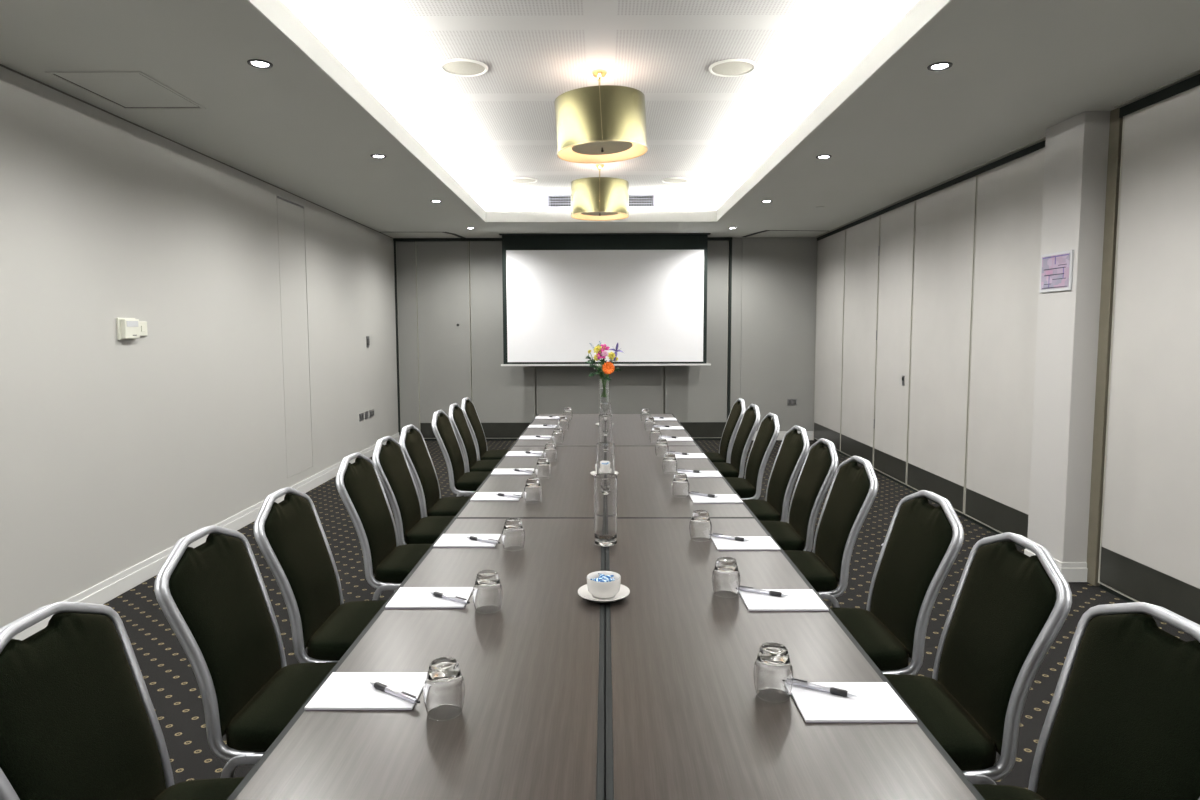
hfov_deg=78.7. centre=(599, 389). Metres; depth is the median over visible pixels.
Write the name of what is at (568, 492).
folding table
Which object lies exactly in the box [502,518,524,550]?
tumbler
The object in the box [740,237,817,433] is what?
wall
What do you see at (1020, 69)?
ceiling
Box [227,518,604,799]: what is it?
folding table
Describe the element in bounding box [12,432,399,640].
baseboard
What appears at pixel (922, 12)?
ceiling recess edge
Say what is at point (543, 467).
tumbler
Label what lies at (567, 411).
tumbler
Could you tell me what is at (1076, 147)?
wall column
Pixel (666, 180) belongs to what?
grille
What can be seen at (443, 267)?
partition panel
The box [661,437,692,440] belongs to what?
notepad
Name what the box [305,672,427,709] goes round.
notepad
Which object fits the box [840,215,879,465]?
partition panel
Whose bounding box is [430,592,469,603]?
ballpoint pen
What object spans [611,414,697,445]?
folding table
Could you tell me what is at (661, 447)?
tumbler
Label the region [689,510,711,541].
tumbler
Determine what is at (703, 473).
notepad
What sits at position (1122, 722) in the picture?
banquet chair
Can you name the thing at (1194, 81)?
trim
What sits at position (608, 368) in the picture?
gerbera
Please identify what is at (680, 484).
tumbler
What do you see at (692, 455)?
notepad
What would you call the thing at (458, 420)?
banquet chair
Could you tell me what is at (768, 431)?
banquet chair
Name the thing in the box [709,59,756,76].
ceiling speaker
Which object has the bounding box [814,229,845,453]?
partition panel
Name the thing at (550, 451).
tumbler
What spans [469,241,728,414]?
wall
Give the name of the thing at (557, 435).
tumbler
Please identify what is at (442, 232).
trim
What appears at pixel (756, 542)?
notepad
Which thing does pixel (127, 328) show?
thermostat
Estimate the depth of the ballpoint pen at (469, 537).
2.54 m
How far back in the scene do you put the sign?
4.32 m
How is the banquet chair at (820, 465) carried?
on the floor
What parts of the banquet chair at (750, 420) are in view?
seat, backrest, frame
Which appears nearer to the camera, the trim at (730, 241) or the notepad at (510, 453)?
the notepad at (510, 453)
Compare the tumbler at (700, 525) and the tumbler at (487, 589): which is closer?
the tumbler at (487, 589)
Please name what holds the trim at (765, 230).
attached to the wall at (778, 312)
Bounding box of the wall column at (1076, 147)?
[1027,111,1109,562]
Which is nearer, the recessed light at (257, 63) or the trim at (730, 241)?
the recessed light at (257, 63)
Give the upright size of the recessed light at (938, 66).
0.007 m
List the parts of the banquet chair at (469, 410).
frame, backrest, seat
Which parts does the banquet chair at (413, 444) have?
frame, backrest, seat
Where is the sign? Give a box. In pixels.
[1039,250,1073,292]
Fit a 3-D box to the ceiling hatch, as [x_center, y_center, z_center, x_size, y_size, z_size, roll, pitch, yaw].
[-2.371,-1.508,3.705,0.450,0.006,0.572,0,5,0]
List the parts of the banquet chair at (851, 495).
seat, leg, backrest, frame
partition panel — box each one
[396,241,419,432]
[416,241,471,440]
[470,241,535,440]
[537,366,598,413]
[601,366,662,413]
[664,241,728,439]
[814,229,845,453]
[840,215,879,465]
[873,201,915,487]
[907,175,976,517]
[964,147,1044,548]
[1098,85,1199,624]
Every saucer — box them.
[578,584,629,602]
[590,471,618,474]
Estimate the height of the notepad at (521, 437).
0.005 m
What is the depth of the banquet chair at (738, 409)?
5.61 m
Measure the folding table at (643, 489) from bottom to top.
0.739 m
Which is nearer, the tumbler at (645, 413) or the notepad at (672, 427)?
the notepad at (672, 427)
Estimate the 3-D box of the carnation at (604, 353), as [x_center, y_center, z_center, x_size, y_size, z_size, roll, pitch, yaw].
[0.044,-0.126,5.962,0.051,0.382,0.068,2,5,28]
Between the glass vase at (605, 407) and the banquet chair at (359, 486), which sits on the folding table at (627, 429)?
the glass vase at (605, 407)
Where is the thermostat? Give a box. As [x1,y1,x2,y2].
[116,318,139,339]
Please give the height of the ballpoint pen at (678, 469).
0.014 m
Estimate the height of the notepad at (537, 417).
0.005 m
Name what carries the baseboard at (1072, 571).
attached to the wall column at (1076, 147)
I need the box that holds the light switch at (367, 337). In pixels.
[366,336,369,347]
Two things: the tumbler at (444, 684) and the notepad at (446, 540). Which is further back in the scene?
the notepad at (446, 540)
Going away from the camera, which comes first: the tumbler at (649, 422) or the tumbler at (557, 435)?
the tumbler at (557, 435)
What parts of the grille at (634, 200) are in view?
blade, blade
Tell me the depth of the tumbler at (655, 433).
4.79 m
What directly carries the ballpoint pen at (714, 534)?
on the notepad at (756, 542)
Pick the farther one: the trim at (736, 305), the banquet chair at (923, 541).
the trim at (736, 305)
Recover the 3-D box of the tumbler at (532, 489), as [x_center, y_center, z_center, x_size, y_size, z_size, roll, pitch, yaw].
[-0.289,0.434,3.161,0.079,0.100,0.079,1,5,18]
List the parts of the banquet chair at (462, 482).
frame, backrest, seat rail, seat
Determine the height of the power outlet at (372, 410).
0.085 m
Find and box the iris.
[608,343,623,374]
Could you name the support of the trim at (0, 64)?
attached to the wall at (113, 451)
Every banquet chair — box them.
[0,602,244,799]
[154,525,336,777]
[253,487,386,662]
[336,452,431,599]
[372,436,454,544]
[399,424,470,516]
[432,410,490,495]
[449,403,499,495]
[461,397,507,460]
[704,398,745,462]
[712,404,759,477]
[724,413,779,498]
[742,425,809,521]
[760,438,838,551]
[783,456,877,606]
[829,490,963,674]
[884,532,1071,784]
[973,602,1199,799]
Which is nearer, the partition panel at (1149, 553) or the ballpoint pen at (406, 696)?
the ballpoint pen at (406, 696)
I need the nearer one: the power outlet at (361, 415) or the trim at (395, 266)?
the power outlet at (361, 415)
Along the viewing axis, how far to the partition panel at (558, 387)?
9.79 m
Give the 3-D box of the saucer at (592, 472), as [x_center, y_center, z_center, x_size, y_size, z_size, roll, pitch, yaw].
[0.022,0.430,3.707,0.145,0.018,0.145,0,5,0]
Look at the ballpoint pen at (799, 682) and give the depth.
1.48 m
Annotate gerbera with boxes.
[602,361,614,378]
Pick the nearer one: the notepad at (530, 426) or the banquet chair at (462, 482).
the banquet chair at (462, 482)
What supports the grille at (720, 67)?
attached to the ceiling speaker at (729, 67)
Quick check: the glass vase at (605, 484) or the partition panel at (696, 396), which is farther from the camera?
the partition panel at (696, 396)
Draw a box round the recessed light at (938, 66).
[927,62,952,70]
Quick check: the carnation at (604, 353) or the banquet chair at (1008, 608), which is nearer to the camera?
the banquet chair at (1008, 608)
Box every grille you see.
[443,61,484,74]
[512,179,535,182]
[548,195,570,207]
[629,195,654,206]
[663,178,686,182]
[712,61,752,74]
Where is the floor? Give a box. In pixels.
[103,440,1196,799]
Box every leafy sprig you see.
[585,354,598,370]
[586,361,598,371]
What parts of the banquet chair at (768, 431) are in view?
seat, backrest, frame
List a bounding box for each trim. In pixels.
[0,64,393,238]
[393,237,731,240]
[394,241,400,434]
[442,232,464,237]
[471,194,731,210]
[727,240,731,418]
[730,238,741,410]
[743,230,805,236]
[817,74,1199,240]
[1087,108,1122,585]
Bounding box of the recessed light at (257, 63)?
[247,59,272,68]
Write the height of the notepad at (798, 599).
0.005 m
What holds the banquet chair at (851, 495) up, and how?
on the floor
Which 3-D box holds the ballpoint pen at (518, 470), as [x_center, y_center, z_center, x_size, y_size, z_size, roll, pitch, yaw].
[-0.399,0.420,3.795,0.147,0.014,0.014,3,6,34]
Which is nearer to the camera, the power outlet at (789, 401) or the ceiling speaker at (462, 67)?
the ceiling speaker at (462, 67)
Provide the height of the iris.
0.449 m
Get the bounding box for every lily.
[596,349,604,378]
[599,344,609,350]
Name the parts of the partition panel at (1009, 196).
rail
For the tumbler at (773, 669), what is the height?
0.100 m
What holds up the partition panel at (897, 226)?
on the floor
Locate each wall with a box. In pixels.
[0,66,397,627]
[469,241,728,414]
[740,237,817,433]
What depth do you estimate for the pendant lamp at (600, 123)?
4.28 m
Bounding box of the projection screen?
[499,233,710,365]
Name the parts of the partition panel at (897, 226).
rail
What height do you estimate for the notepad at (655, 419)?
0.005 m
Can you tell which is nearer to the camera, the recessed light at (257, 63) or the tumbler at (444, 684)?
the tumbler at (444, 684)
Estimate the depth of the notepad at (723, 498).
3.17 m
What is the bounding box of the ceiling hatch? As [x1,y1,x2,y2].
[45,71,205,108]
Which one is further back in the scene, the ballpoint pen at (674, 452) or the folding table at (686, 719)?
the ballpoint pen at (674, 452)
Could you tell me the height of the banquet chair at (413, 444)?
0.946 m
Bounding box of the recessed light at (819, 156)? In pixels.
[816,155,831,158]
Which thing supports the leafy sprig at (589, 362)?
in the flower vase at (603, 385)
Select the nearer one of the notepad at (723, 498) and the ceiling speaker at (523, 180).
the notepad at (723, 498)
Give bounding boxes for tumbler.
[423,657,464,720]
[473,570,502,613]
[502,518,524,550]
[524,478,541,502]
[535,457,550,478]
[543,443,556,461]
[552,427,563,443]
[558,416,568,429]
[563,407,571,419]
[641,409,649,421]
[645,417,654,430]
[650,427,661,442]
[655,439,668,456]
[662,453,676,473]
[672,473,688,497]
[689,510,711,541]
[712,556,739,597]
[753,642,792,702]
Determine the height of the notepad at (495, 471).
0.005 m
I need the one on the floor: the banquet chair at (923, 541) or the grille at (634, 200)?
the banquet chair at (923, 541)
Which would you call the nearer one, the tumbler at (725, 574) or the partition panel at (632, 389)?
the tumbler at (725, 574)
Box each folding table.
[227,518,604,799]
[454,446,596,517]
[512,414,598,445]
[606,518,984,799]
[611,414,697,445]
[615,446,756,517]
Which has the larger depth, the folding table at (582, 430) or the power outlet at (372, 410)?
the power outlet at (372, 410)
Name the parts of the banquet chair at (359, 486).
frame, backrest, leg, seat rail, seat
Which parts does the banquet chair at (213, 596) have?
frame, backrest, leg, seat rail, seat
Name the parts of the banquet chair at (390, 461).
frame, backrest, seat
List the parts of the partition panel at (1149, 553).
rail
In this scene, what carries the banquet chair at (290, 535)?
on the floor
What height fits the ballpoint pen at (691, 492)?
0.014 m
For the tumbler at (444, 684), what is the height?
0.100 m
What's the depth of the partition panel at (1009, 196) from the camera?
5.17 m
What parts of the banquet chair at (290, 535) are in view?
frame, backrest, seat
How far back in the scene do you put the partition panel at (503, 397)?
9.77 m
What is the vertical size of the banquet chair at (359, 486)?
0.946 m
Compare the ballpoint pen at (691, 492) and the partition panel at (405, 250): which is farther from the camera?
the partition panel at (405, 250)
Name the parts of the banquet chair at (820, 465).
seat, backrest, frame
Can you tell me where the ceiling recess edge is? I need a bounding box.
[247,0,951,221]
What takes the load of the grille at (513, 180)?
attached to the ceiling speaker at (523, 180)
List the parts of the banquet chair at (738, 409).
seat, backrest, frame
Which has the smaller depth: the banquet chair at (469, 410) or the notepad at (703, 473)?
the notepad at (703, 473)
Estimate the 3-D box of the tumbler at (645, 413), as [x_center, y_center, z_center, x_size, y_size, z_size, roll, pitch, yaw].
[0.371,0.206,5.955,0.079,0.100,0.079,1,5,19]
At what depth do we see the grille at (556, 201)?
8.49 m
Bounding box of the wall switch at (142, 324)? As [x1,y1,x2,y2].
[139,321,147,335]
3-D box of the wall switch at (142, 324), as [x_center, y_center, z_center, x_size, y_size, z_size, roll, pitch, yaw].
[-2.710,-0.361,4.328,0.020,0.085,0.090,0,5,0]
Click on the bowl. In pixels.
(600, 590)
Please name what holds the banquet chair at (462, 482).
on the floor
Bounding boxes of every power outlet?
[359,412,363,420]
[369,409,373,416]
[787,399,796,404]
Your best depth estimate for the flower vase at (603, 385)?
5.99 m
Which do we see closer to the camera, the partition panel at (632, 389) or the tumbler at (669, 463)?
the tumbler at (669, 463)
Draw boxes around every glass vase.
[594,473,616,546]
[597,442,614,473]
[599,414,611,441]
[600,402,610,414]
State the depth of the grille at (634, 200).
8.51 m
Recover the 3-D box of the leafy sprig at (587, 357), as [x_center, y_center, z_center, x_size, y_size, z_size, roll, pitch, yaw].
[-0.040,-0.118,6.011,0.163,0.360,0.070,-2,5,-17]
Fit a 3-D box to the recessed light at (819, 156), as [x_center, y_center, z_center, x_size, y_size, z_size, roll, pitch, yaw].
[1.572,-1.635,5.142,0.108,0.007,0.108,0,5,0]
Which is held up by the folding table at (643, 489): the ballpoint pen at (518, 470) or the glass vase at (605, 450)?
the glass vase at (605, 450)
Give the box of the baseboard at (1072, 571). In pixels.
[1024,548,1087,581]
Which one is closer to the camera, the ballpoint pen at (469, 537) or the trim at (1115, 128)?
the ballpoint pen at (469, 537)
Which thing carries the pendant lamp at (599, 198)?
hanging from the ceiling at (497, 126)
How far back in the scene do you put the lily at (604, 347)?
5.98 m
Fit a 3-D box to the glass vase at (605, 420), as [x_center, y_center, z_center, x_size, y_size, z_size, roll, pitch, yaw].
[0.033,0.269,4.316,0.079,0.240,0.079,0,5,0]
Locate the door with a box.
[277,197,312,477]
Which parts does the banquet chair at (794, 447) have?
seat, backrest, frame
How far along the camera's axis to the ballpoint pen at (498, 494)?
3.22 m
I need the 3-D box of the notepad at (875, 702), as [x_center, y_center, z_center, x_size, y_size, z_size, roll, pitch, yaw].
[0.492,0.618,1.452,0.210,0.005,0.148,0,5,0]
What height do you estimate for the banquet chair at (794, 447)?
0.946 m
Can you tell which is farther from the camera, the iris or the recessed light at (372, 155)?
the iris
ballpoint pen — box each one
[369,682,419,702]
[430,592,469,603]
[467,536,499,543]
[496,493,522,497]
[512,469,533,472]
[525,451,542,454]
[668,451,689,454]
[677,468,701,472]
[689,491,718,497]
[711,533,749,540]
[739,585,788,596]
[793,678,856,696]
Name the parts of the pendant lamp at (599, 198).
lamp shade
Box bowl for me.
[587,571,620,598]
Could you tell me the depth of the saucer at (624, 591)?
2.01 m
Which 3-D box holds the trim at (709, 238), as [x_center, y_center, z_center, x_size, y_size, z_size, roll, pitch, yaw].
[-0.489,-1.979,9.641,4.448,0.034,0.090,0,5,0]
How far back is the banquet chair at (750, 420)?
5.15 m
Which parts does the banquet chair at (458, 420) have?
frame, backrest, seat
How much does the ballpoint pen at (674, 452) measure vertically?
0.014 m
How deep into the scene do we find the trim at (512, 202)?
8.49 m
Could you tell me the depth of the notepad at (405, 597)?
2.02 m
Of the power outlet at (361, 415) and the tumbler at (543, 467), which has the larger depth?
the power outlet at (361, 415)
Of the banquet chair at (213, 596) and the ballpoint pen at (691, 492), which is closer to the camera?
the banquet chair at (213, 596)
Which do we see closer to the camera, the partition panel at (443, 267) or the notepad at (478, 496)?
the notepad at (478, 496)
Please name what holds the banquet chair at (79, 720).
on the floor
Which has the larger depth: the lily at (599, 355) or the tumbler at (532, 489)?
the lily at (599, 355)
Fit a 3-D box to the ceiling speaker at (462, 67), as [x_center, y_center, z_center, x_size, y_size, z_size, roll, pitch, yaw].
[-0.814,-1.925,4.380,0.284,0.010,0.284,0,5,0]
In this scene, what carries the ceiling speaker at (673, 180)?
attached to the ceiling at (497, 126)
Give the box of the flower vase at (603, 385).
[599,378,608,414]
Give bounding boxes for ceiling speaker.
[440,58,487,76]
[510,177,537,183]
[662,177,688,183]
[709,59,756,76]
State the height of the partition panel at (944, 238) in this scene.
2.639 m
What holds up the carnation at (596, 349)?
in the flower vase at (603, 385)
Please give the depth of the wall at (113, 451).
4.37 m
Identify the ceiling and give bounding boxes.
[0,0,1199,237]
[281,0,917,194]
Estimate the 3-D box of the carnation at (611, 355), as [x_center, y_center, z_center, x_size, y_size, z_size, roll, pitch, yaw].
[0.073,-0.123,5.974,0.109,0.376,0.053,2,5,23]
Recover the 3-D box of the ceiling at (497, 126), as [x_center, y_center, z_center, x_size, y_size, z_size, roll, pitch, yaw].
[0.004,-1.963,4.140,3.440,0.100,8.910,0,5,0]
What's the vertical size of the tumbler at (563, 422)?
0.100 m
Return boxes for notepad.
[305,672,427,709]
[385,587,472,608]
[433,534,500,546]
[470,492,521,500]
[491,468,533,474]
[505,451,542,455]
[519,436,549,439]
[528,425,556,427]
[535,416,559,418]
[654,418,676,420]
[655,426,683,429]
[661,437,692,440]
[675,453,706,458]
[677,471,721,476]
[689,494,742,502]
[711,536,779,549]
[739,589,828,610]
[791,682,916,722]
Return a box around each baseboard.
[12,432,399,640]
[752,431,813,439]
[1024,548,1087,581]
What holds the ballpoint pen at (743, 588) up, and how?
on the notepad at (798, 599)
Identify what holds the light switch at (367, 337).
attached to the wall at (113, 451)
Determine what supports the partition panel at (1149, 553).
on the floor
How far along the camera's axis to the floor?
3.81 m
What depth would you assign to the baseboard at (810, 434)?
9.82 m
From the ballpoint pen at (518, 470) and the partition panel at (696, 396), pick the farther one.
the partition panel at (696, 396)
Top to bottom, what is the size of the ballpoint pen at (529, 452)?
0.014 m
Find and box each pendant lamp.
[554,69,647,163]
[571,164,628,220]
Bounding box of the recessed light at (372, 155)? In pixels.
[370,154,386,157]
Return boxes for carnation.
[593,345,601,366]
[602,351,607,376]
[607,352,614,361]
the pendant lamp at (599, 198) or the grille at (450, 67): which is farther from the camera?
the pendant lamp at (599, 198)
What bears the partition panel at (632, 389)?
on the floor
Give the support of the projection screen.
hanging from the ceiling at (1020, 69)
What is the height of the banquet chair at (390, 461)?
0.946 m

